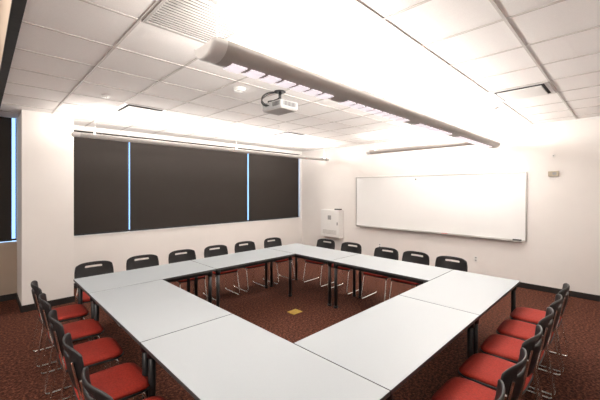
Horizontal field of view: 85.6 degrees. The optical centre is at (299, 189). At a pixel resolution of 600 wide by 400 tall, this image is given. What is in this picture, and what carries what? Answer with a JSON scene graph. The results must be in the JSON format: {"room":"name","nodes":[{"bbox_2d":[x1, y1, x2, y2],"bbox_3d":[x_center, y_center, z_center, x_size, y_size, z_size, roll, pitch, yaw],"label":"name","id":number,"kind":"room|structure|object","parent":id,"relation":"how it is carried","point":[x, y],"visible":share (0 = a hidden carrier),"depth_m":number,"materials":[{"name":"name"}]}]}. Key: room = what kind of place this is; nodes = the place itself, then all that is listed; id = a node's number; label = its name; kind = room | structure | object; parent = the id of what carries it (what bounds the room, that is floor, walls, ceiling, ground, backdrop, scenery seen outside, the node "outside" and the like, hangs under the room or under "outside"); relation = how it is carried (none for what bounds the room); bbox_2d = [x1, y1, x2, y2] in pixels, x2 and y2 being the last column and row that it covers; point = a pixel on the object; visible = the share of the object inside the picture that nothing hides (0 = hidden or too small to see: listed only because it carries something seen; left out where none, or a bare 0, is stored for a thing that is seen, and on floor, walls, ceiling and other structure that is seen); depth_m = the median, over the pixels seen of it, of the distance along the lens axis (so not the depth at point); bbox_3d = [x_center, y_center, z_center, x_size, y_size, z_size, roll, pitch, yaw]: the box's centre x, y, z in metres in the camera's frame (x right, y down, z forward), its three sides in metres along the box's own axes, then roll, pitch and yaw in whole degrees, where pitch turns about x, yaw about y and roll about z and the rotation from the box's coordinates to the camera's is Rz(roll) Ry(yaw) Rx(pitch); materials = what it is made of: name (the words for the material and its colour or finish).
{"room":"conference room","nodes":[
{"label":"conference room","id":0,"kind":"room"},
{"bbox_2d":[0,241,16,295],"bbox_3d":[-5.929,1.362,4.467,3.050,0.957,0.150,0,0,-45],"label":"wall","id":1,"kind":"structure","parent":0,"point":[8,250],"depth_m":5.41,"materials":[{"name":"white paint"}]},
{"bbox_2d":[0,283,76,301],"bbox_3d":[-3.447,1.790,6.807,9.870,0.100,0.012,0,0,-45],"label":"baseboard","id":2,"kind":"structure","parent":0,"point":[7,297],"depth_m":5.40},
{"bbox_2d":[16,126,301,282],"bbox_3d":[-3.504,-0.400,6.865,9.870,4.480,0.150,0,0,-45],"label":"wall","id":3,"kind":"structure","parent":0,"point":[116,249],"depth_m":7.46,"materials":[{"name":"white paint"}]},
{"bbox_2d":[0,117,11,241],"bbox_3d":[-5.664,-0.320,4.687,2.235,2.361,0.052,0,0,-45],"label":"roller shade","id":4,"kind":"object","parent":3,"relation":"attached to","point":[5,122],"visible":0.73,"depth_m":5.42,"materials":[{"name":"fabric"}]},
{"bbox_2d":[0,0,11,65],"bbox_3d":[-1.763,-1.885,2.032,0.050,1.350,9.170,0,0,-45],"label":"header","id":5,"kind":"object","parent":3,"relation":"attached to","point":[5,5],"depth_m":2.87,"materials":[{"name":"white paint"}]},
{"bbox_2d":[0,0,26,106],"bbox_3d":[-1.761,-1.200,2.035,0.067,0.020,9.170,0,0,-45],"label":"track","id":6,"kind":"object","parent":3,"relation":"attached to","point":[17,8],"visible":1,"depth_m":2.54,"materials":[{"name":"black metal"}]},
{"bbox_2d":[12,118,16,240],"bbox_3d":[-5.711,-0.324,4.745,2.350,2.373,0.040,0,0,-45],"label":"frame","id":7,"kind":"object","parent":3,"relation":"attached to","point":[15,238],"visible":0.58,"depth_m":5.56,"materials":[{"name":"metal"}]},
{"bbox_2d":[74,130,127,235],"bbox_3d":[-3.922,-0.131,6.409,0.935,1.984,0.052,0,0,-45],"label":"roller shade","id":8,"kind":"object","parent":3,"relation":"attached to","point":[100,166],"visible":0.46,"depth_m":6.39,"materials":[{"name":"fabric"}]},
{"bbox_2d":[127,142,127,230],"bbox_3d":[-3.975,-0.131,6.463,0.995,1.988,0.040,0,0,-45],"label":"frame","id":9,"kind":"object","parent":3,"relation":"attached to","point":[127,142],"visible":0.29,"depth_m":6.79,"materials":[{"name":"black metal"}]},
{"bbox_2d":[128,136,129,230],"bbox_3d":[-2.547,-0.131,7.874,3.020,1.988,0.040,0,0,-45],"label":"frame","id":10,"kind":"object","parent":3,"relation":"attached to","point":[128,136],"visible":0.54,"depth_m":6.80,"materials":[{"name":"metal"}]},
{"bbox_2d":[74,217,301,236],"bbox_3d":[-2.147,0.874,8.195,6.070,0.018,0.165,0,0,-45],"label":"sill","id":11,"kind":"structure","parent":3,"relation":"attached to","point":[296,217],"depth_m":7.39,"materials":[{"name":"white plastic"}]},
{"bbox_2d":[130,136,247,230],"bbox_3d":[-2.496,-0.131,7.819,2.975,1.984,0.052,0,0,-45],"label":"roller shade","id":12,"kind":"object","parent":3,"relation":"attached to","point":[171,186],"visible":0.83,"depth_m":7.61,"materials":[{"name":"fabric"}]},
{"bbox_2d":[248,149,298,220],"bbox_3d":[-0.727,-0.131,9.568,1.910,1.984,0.052,0,0,-45],"label":"roller shade","id":13,"kind":"object","parent":3,"relation":"attached to","point":[273,180],"visible":0.81,"depth_m":9.52,"materials":[{"name":"fabric"}]},
{"bbox_2d":[0,0,599,151],"bbox_3d":[0.820,-1.250,4.590,7.220,0.080,9.175,0,0,-45],"label":"ceiling","id":14,"kind":"structure","parent":0,"point":[319,22],"depth_m":3.12,"materials":[{"name":"tile"}]},
{"bbox_2d":[101,94,109,98],"bbox_3d":[-2.487,-1.194,4.151,0.100,0.032,0.100,0,0,-45],"label":"sensor","id":15,"kind":"object","parent":14,"relation":"attached to","point":[102,95],"visible":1,"depth_m":4.12,"materials":[{"name":"white plastic"}]},
{"bbox_2d":[113,103,166,116],"bbox_3d":[-2.419,-1.196,4.900,0.580,0.028,0.580,0,0,-45],"label":"ceiling vent","id":16,"kind":"object","parent":14,"relation":"in","point":[125,108],"visible":1,"depth_m":4.82,"materials":[{"name":"white plastic"}]},
{"bbox_2d":[142,0,255,43],"bbox_3d":[-0.719,-1.204,2.313,0.590,0.012,0.560,0,0,-45],"label":"ceiling vent","id":17,"kind":"object","parent":14,"relation":"in","point":[193,19],"visible":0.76,"depth_m":2.29,"materials":[{"name":"grey metal"}]},
{"bbox_2d":[71,112,328,160],"bbox_3d":[-1.319,-1.005,6.923,5.900,0.410,0.130,0,0,-45],"label":"pendant light","id":18,"kind":"object","parent":14,"relation":"hanging from","point":[73,134],"visible":1,"depth_m":5.99,"materials":[{"name":"paint"}]},
{"bbox_2d":[233,86,245,93],"bbox_3d":[-0.721,-1.184,3.858,0.150,0.052,0.150,0,0,-45],"label":"smoke detector","id":19,"kind":"object","parent":14,"relation":"attached to","point":[238,89],"visible":1,"depth_m":3.81,"materials":[{"name":"white plastic"}]},
{"bbox_2d":[261,90,297,114],"bbox_3d":[-0.271,-1.084,3.949,0.408,0.251,0.363,0,0,-45],"label":"ceiling projector","id":20,"kind":"object","parent":14,"relation":"hanging from","point":[279,106],"depth_m":3.91,"materials":[{"name":"white plastic"}]},
{"bbox_2d":[270,131,306,137],"bbox_3d":[-0.250,-1.196,7.044,0.580,0.028,0.580,0,0,-45],"label":"ceiling vent","id":21,"kind":"object","parent":14,"relation":"in","point":[287,134],"visible":1,"depth_m":6.96,"materials":[{"name":"white plastic"}]},
{"bbox_2d":[0,0,599,150],"bbox_3d":[0.768,-1.208,4.535,7.070,0.007,9.170,0,0,-45],"label":"grid","id":22,"kind":"object","parent":14,"relation":"attached to","point":[156,2],"depth_m":3.38,"materials":[{"name":"white metal"}]},
{"bbox_2d":[194,0,500,148],"bbox_3d":[1.590,-1.006,4.145,6.150,0.409,0.260,0,0,-45],"label":"pendant light","id":23,"kind":"object","parent":14,"relation":"hanging from","point":[233,57],"visible":1,"depth_m":2.56,"materials":[{"name":"paint"}]},
{"bbox_2d":[366,122,480,154],"bbox_3d":[2.442,-1.015,6.633,0.140,0.390,2.500,0,0,-45],"label":"pendant light","id":24,"kind":"object","parent":14,"relation":"hanging from","point":[458,143],"visible":0.72,"depth_m":6.55,"materials":[{"name":"paint"}]},
{"bbox_2d":[488,107,497,110],"bbox_3d":[2.856,-1.190,4.792,0.120,0.039,0.120,0,0,-45],"label":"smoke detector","id":25,"kind":"object","parent":14,"relation":"attached to","point":[492,108],"visible":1,"depth_m":4.75,"materials":[{"name":"white plastic"}]},
{"bbox_2d":[490,81,555,101],"bbox_3d":[2.752,-1.196,4.008,0.580,0.028,0.580,0,0,-45],"label":"ceiling vent","id":26,"kind":"object","parent":14,"relation":"in","point":[544,88],"visible":1,"depth_m":3.93,"materials":[{"name":"white metal"}]},
{"bbox_2d":[0,257,599,399],"bbox_3d":[-0.227,1.890,3.657,10.020,0.100,9.320,0,0,-45],"label":"floor","id":27,"kind":"structure","parent":0,"point":[268,308],"depth_m":4.27,"materials":[{"name":"carpet"}]},
{"bbox_2d":[17,110,73,305],"bbox_3d":[-4.255,0.315,5.405,0.650,3.050,0.870,0,0,-45],"label":"wall pier","id":28,"kind":"object","parent":27,"relation":"on","point":[45,142],"depth_m":5.09,"materials":[{"name":"white paint"}]},
{"bbox_2d":[16,293,74,312],"bbox_3d":[-4.246,1.790,5.397,0.674,0.100,0.870,0,0,-45],"label":"baseboard","id":29,"kind":"structure","parent":28,"relation":"attached to","point":[25,308],"depth_m":5.14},
{"bbox_2d":[31,280,90,367],"bbox_3d":[-2.693,1.419,3.652,0.528,0.836,0.473,0,0,-43],"label":"chair","id":30,"kind":"object","parent":27,"relation":"on","point":[70,312],"visible":0.73,"depth_m":3.57,"materials":[{"name":"red fabric"}]},
{"bbox_2d":[39,304,88,320],"bbox_3d":[-2.673,1.385,3.671,0.430,0.036,0.459,0,0,-43],"label":"seat cushion","id":31,"kind":"object","parent":30,"relation":"on","point":[70,312],"depth_m":3.63,"materials":[{"name":"red fabric"}]},
{"bbox_2d":[38,293,107,394],"bbox_3d":[-2.250,1.419,3.204,0.528,0.836,0.473,0,0,-43],"label":"chair","id":32,"kind":"object","parent":27,"relation":"on","point":[87,328],"visible":0.77,"depth_m":3.13,"materials":[{"name":"red fabric"}]},
{"bbox_2d":[48,319,102,342],"bbox_3d":[-2.230,1.385,3.223,0.430,0.036,0.459,0,0,-43],"label":"seat cushion","id":33,"kind":"object","parent":32,"relation":"on","point":[87,328],"depth_m":3.18,"materials":[{"name":"red fabric"}]},
{"bbox_2d":[48,309,127,399],"bbox_3d":[-1.815,1.419,2.764,0.528,0.836,0.473,0,0,-42],"label":"chair","id":34,"kind":"object","parent":27,"relation":"on","point":[95,352],"visible":0.87,"depth_m":2.70,"materials":[{"name":"red fabric"}]},
{"bbox_2d":[59,337,122,368],"bbox_3d":[-1.794,1.385,2.782,0.430,0.036,0.459,0,0,-42],"label":"seat cushion","id":35,"kind":"object","parent":34,"relation":"on","point":[95,352],"depth_m":2.75,"materials":[{"name":"red fabric"}]},
{"bbox_2d":[74,261,119,326],"bbox_3d":[-2.719,1.419,4.353,0.473,0.836,0.528,0,0,-43],"label":"chair","id":36,"kind":"object","parent":27,"relation":"on","point":[81,271],"visible":0.34,"depth_m":4.49,"materials":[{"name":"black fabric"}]},
{"bbox_2d":[77,292,89,301],"bbox_3d":[-2.701,1.385,4.333,0.459,0.036,0.430,0,0,-43],"label":"seat cushion","id":37,"kind":"object","parent":36,"relation":"on","point":[86,298],"depth_m":4.14,"materials":[{"name":"red fabric"}]},
{"bbox_2d":[62,333,149,399],"bbox_3d":[-1.371,1.419,2.316,0.528,0.836,0.473,0,0,-43],"label":"chair","id":38,"kind":"object","parent":27,"relation":"on","point":[124,381],"visible":0.94,"depth_m":2.27,"materials":[{"name":"red fabric"}]},
{"bbox_2d":[74,363,149,399],"bbox_3d":[-1.351,1.385,2.334,0.430,0.036,0.459,0,0,-43],"label":"seat cushion","id":39,"kind":"object","parent":38,"relation":"on","point":[124,381],"depth_m":2.31,"materials":[{"name":"red fabric"}]},
{"bbox_2d":[80,366,166,399],"bbox_3d":[-0.955,1.419,1.895,0.473,0.836,0.528,0,0,43],"label":"chair","id":40,"kind":"object","parent":27,"relation":"on","point":[89,392],"visible":1,"depth_m":1.70,"materials":[{"name":"black plastic"}]},
{"bbox_2d":[143,396,166,399],"bbox_3d":[-0.937,1.385,1.915,0.459,0.036,0.430,0,0,43],"label":"seat cushion","id":41,"kind":"object","parent":40,"relation":"on","point":[153,397],"depth_m":2.15,"materials":[{"name":"red fabric"}]},
{"bbox_2d":[126,254,158,270],"bbox_3d":[-2.268,1.419,4.799,0.473,0.836,0.528,0,0,-42],"label":"chair","id":42,"kind":"object","parent":27,"relation":"on","point":[131,264],"visible":0.41,"depth_m":4.98,"materials":[{"name":"black plastic"}]},
{"bbox_2d":[74,260,215,340],"bbox_3d":[-1.995,1.472,4.282,1.529,0.735,0.779,0,0,-45],"label":"conference table","id":43,"kind":"object","parent":27,"relation":"on","point":[172,272],"visible":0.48,"depth_m":4.19,"materials":[{"name":"laminate"}]},
{"bbox_2d":[89,279,231,399],"bbox_3d":[-1.433,1.472,3.181,0.779,0.735,1.564,0,0,-45],"label":"conference table","id":44,"kind":"object","parent":27,"relation":"on","point":[146,311],"visible":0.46,"depth_m":3.00,"materials":[{"name":"laminate"}]},
{"bbox_2d":[168,249,207,301],"bbox_3d":[-1.821,1.419,5.241,0.473,0.836,0.528,0,0,-44],"label":"chair","id":45,"kind":"object","parent":27,"relation":"on","point":[190,255],"visible":0.46,"depth_m":5.37,"materials":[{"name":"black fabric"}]},
{"bbox_2d":[179,275,205,281],"bbox_3d":[-1.802,1.385,5.222,0.459,0.036,0.430,0,0,-44],"label":"seat cushion","id":46,"kind":"object","parent":45,"relation":"on","point":[201,277],"depth_m":5.06,"materials":[{"name":"red fabric"}]},
{"bbox_2d":[203,245,239,300],"bbox_3d":[-1.379,1.419,5.678,0.473,0.836,0.528,0,0,-43],"label":"chair","id":47,"kind":"object","parent":27,"relation":"on","point":[223,250],"visible":0.47,"depth_m":5.78,"materials":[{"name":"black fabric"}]},
{"bbox_2d":[212,269,237,273],"bbox_3d":[-1.361,1.385,5.658,0.459,0.036,0.430,0,0,-43],"label":"seat cushion","id":48,"kind":"object","parent":47,"relation":"on","point":[235,270],"depth_m":5.50,"materials":[{"name":"red fabric"}]},
{"bbox_2d":[191,248,294,306],"bbox_3d":[-0.903,1.472,5.362,1.529,0.735,0.779,0,0,-45],"label":"conference table","id":49,"kind":"object","parent":27,"relation":"on","point":[227,262],"visible":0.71,"depth_m":5.23,"materials":[{"name":"laminate"}]},
{"bbox_2d":[233,241,267,292],"bbox_3d":[-0.935,1.419,6.117,0.473,0.836,0.528,0,0,-42],"label":"chair","id":50,"kind":"object","parent":27,"relation":"on","point":[251,245],"visible":0.46,"depth_m":6.22,"materials":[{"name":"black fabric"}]},
{"bbox_2d":[245,263,264,267],"bbox_3d":[-0.917,1.385,6.097,0.459,0.036,0.430,0,0,-42],"label":"seat cushion","id":51,"kind":"object","parent":50,"relation":"on","point":[260,265],"depth_m":5.94,"materials":[{"name":"red fabric"}]},
{"bbox_2d":[141,314,389,399],"bbox_3d":[-0.330,1.472,2.065,0.779,0.735,1.564,0,0,-45],"label":"conference table","id":52,"kind":"object","parent":27,"relation":"on","point":[229,357],"visible":1,"depth_m":2.03,"materials":[{"name":"laminate"}]},
{"bbox_2d":[263,237,294,283],"bbox_3d":[-0.434,1.419,6.612,0.473,0.836,0.528,0,0,-44],"label":"chair","id":53,"kind":"object","parent":27,"relation":"on","point":[277,242],"visible":0.49,"depth_m":6.71,"materials":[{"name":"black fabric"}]},
{"bbox_2d":[288,309,301,314],"bbox_3d":[-0.078,1.835,4.887,0.180,0.011,0.150,0,0,-45],"label":"outlet box","id":54,"kind":"object","parent":27,"relation":"on","point":[294,311],"visible":1,"depth_m":4.88,"materials":[{"name":"gold metal"}]},
{"bbox_2d":[269,243,356,305],"bbox_3d":[0.198,1.472,5.898,0.779,0.735,1.564,0,0,-45],"label":"conference table","id":55,"kind":"object","parent":27,"relation":"on","point":[313,253],"visible":0.72,"depth_m":5.64,"materials":[{"name":"laminate"}]},
{"bbox_2d":[303,239,334,286],"bbox_3d":[0.394,1.419,6.439,0.473,0.836,0.528,0,0,43],"label":"chair","id":56,"kind":"object","parent":27,"relation":"on","point":[320,243],"visible":0.5,"depth_m":6.53,"materials":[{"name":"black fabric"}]},
{"bbox_2d":[305,260,323,263],"bbox_3d":[0.376,1.385,6.418,0.459,0.036,0.430,0,0,43],"label":"seat cushion","id":57,"kind":"object","parent":56,"relation":"on","point":[309,261],"depth_m":6.26,"materials":[{"name":"red fabric"}]},
{"bbox_2d":[327,242,361,294],"bbox_3d":[0.837,1.419,5.990,0.473,0.836,0.528,0,0,44],"label":"chair","id":58,"kind":"object","parent":27,"relation":"on","point":[344,247],"visible":0.44,"depth_m":6.11,"materials":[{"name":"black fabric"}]},
{"bbox_2d":[331,263,349,269],"bbox_3d":[0.819,1.385,5.971,0.459,0.036,0.430,0,0,44],"label":"seat cushion","id":59,"kind":"object","parent":58,"relation":"on","point":[342,268],"depth_m":5.78,"materials":[{"name":"red fabric"}]},
{"bbox_2d":[361,247,399,300],"bbox_3d":[1.358,1.419,5.464,0.473,0.836,0.528,0,0,44],"label":"chair","id":60,"kind":"object","parent":27,"relation":"on","point":[378,252],"visible":0.53,"depth_m":5.55,"materials":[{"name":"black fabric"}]},
{"bbox_2d":[363,272,387,277],"bbox_3d":[1.339,1.385,5.444,0.459,0.036,0.430,0,0,44],"label":"seat cushion","id":61,"kind":"object","parent":60,"relation":"on","point":[365,273],"depth_m":5.29,"materials":[{"name":"red fabric"}]},
{"bbox_2d":[294,295,479,399],"bbox_3d":[0.771,1.472,2.601,1.529,0.735,0.779,0,0,-45],"label":"conference table","id":62,"kind":"object","parent":27,"relation":"on","point":[385,344],"visible":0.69,"depth_m":2.43,"materials":[{"name":"laminate"}]},
{"bbox_2d":[330,254,452,307],"bbox_3d":[1.302,1.472,4.782,0.779,0.735,1.564,0,0,-45],"label":"conference table","id":63,"kind":"object","parent":27,"relation":"on","point":[407,271],"visible":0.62,"depth_m":4.68,"materials":[{"name":"laminate"}]},
{"bbox_2d":[389,251,429,298],"bbox_3d":[1.724,1.419,5.093,0.528,0.836,0.473,0,0,-43],"label":"chair","id":64,"kind":"object","parent":27,"relation":"on","point":[407,257],"visible":0.44,"depth_m":5.20,"materials":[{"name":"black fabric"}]},
{"bbox_2d":[391,278,418,284],"bbox_3d":[1.705,1.385,5.074,0.430,0.036,0.459,0,0,-43],"label":"seat cushion","id":65,"kind":"object","parent":64,"relation":"on","point":[392,279],"depth_m":4.91,"materials":[{"name":"red fabric"}]},
{"bbox_2d":[435,256,467,271],"bbox_3d":[2.118,1.419,4.696,0.528,0.836,0.473,0,0,-45],"label":"chair","id":66,"kind":"object","parent":27,"relation":"on","point":[440,261],"visible":0.38,"depth_m":4.87,"materials":[{"name":"black plastic"}]},
{"bbox_2d":[400,270,519,353],"bbox_3d":[1.863,1.472,3.681,1.529,0.735,0.779,0,0,-45],"label":"conference table","id":67,"kind":"object","parent":27,"relation":"on","point":[474,293],"visible":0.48,"depth_m":3.53,"materials":[{"name":"laminate"}]},
{"bbox_2d":[431,348,527,399],"bbox_3d":[1.159,1.419,2.113,0.473,0.836,0.528,0,0,-44],"label":"chair","id":68,"kind":"object","parent":27,"relation":"on","point":[456,388],"visible":0.89,"depth_m":2.14,"materials":[{"name":"red fabric"}]},
{"bbox_2d":[431,377,495,399],"bbox_3d":[1.140,1.385,2.133,0.459,0.036,0.430,0,0,-44],"label":"seat cushion","id":69,"kind":"object","parent":68,"relation":"on","point":[456,388],"depth_m":2.20,"materials":[{"name":"red fabric"}]},
{"bbox_2d":[458,325,542,399],"bbox_3d":[1.521,1.419,2.471,0.473,0.836,0.528,0,0,-44],"label":"chair","id":70,"kind":"object","parent":27,"relation":"on","point":[484,369],"visible":0.8,"depth_m":2.42,"materials":[{"name":"red fabric"}]},
{"bbox_2d":[459,353,531,390],"bbox_3d":[1.503,1.385,2.491,0.459,0.036,0.430,0,0,-44],"label":"seat cushion","id":71,"kind":"object","parent":70,"relation":"on","point":[484,369],"depth_m":2.47,"materials":[{"name":"red fabric"}]},
{"bbox_2d":[494,379,506,399],"bbox_3d":[0.796,1.419,1.755,0.528,0.836,0.473,0,0,45],"label":"chair","id":72,"kind":"object","parent":27,"relation":"on","point":[500,392],"visible":1,"depth_m":1.70,"materials":[{"name":"black plastic"}]},
{"bbox_2d":[480,307,554,399],"bbox_3d":[1.885,1.419,2.831,0.528,0.836,0.473,0,0,44],"label":"chair","id":73,"kind":"object","parent":27,"relation":"on","point":[504,347],"visible":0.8,"depth_m":2.78,"materials":[{"name":"red fabric"}]},
{"bbox_2d":[481,334,543,361],"bbox_3d":[1.865,1.385,2.850,0.430,0.036,0.459,0,0,44],"label":"seat cushion","id":74,"kind":"object","parent":73,"relation":"on","point":[504,347],"depth_m":2.82,"materials":[{"name":"red fabric"}]},
{"bbox_2d":[496,294,562,395],"bbox_3d":[2.247,1.419,3.189,0.528,0.836,0.473,0,0,44],"label":"chair","id":75,"kind":"object","parent":27,"relation":"on","point":[517,329],"visible":0.71,"depth_m":3.12,"materials":[{"name":"red fabric"}]},
{"bbox_2d":[497,319,553,340],"bbox_3d":[2.228,1.385,3.208,0.430,0.036,0.459,0,0,44],"label":"seat cushion","id":76,"kind":"object","parent":75,"relation":"on","point":[517,329],"depth_m":3.18,"materials":[{"name":"red fabric"}]},
{"bbox_2d":[509,283,569,372],"bbox_3d":[2.617,1.419,3.555,0.528,0.836,0.473,0,0,44],"label":"chair","id":77,"kind":"object","parent":27,"relation":"on","point":[529,315],"visible":0.66,"depth_m":3.49,"materials":[{"name":"red fabric"}]},
{"bbox_2d":[510,307,560,323],"bbox_3d":[2.598,1.385,3.574,0.430,0.036,0.459,0,0,44],"label":"seat cushion","id":78,"kind":"object","parent":77,"relation":"on","point":[529,315],"depth_m":3.56,"materials":[{"name":"red fabric"}]},
{"bbox_2d":[302,118,599,294],"bbox_3d":[3.283,0.315,7.127,0.150,3.050,9.320,0,0,-45],"label":"wall","id":79,"kind":"structure","parent":0,"point":[562,246],"depth_m":6.22,"materials":[{"name":"paint"}]},
{"bbox_2d":[321,209,342,237],"bbox_3d":[0.908,0.935,9.265,0.220,0.810,0.680,0,0,-45],"label":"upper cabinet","id":80,"kind":"object","parent":79,"relation":"attached to","point":[331,219],"visible":1,"depth_m":9.11,"materials":[{"name":"white plastic"}]},
{"bbox_2d":[74,116,599,151],"bbox_3d":[1.088,-1.200,4.852,6.170,0.020,9.170,0,0,-45],"label":"trim","id":81,"kind":"structure","parent":79,"relation":"attached to","point":[599,116],"depth_m":7.08,"materials":[{"name":"white paint"}]},
{"bbox_2d":[356,171,526,241],"bbox_3d":[2.853,0.316,7.391,0.090,1.322,3.856,0,0,-45],"label":"whiteboard","id":82,"kind":"object","parent":79,"relation":"attached to","point":[493,206],"visible":1,"depth_m":7.05,"materials":[{"name":"ceramic"}]},
{"bbox_2d":[357,226,522,241],"bbox_3d":[2.853,0.965,7.391,0.090,0.024,3.720,0,0,-45],"label":"marker tray","id":83,"kind":"object","parent":82,"relation":"on","point":[379,227],"depth_m":7.00,"materials":[{"name":"metal"}]},
{"bbox_2d":[548,171,558,175],"bbox_3d":[4.505,-0.290,5.762,0.034,0.090,0.150,0,0,-45],"label":"thermostat","id":84,"kind":"object","parent":79,"relation":"attached to","point":[550,173],"visible":1,"depth_m":5.75,"materials":[{"name":"beige plastic"}]},
{"bbox_2d":[517,282,599,301],"bbox_3d":[3.282,1.790,7.012,0.012,0.100,9.158,0,0,-45],"label":"baseboard","id":85,"kind":"structure","parent":79,"relation":"attached to","point":[587,296],"depth_m":5.74,"materials":[{"name":"rubber"}]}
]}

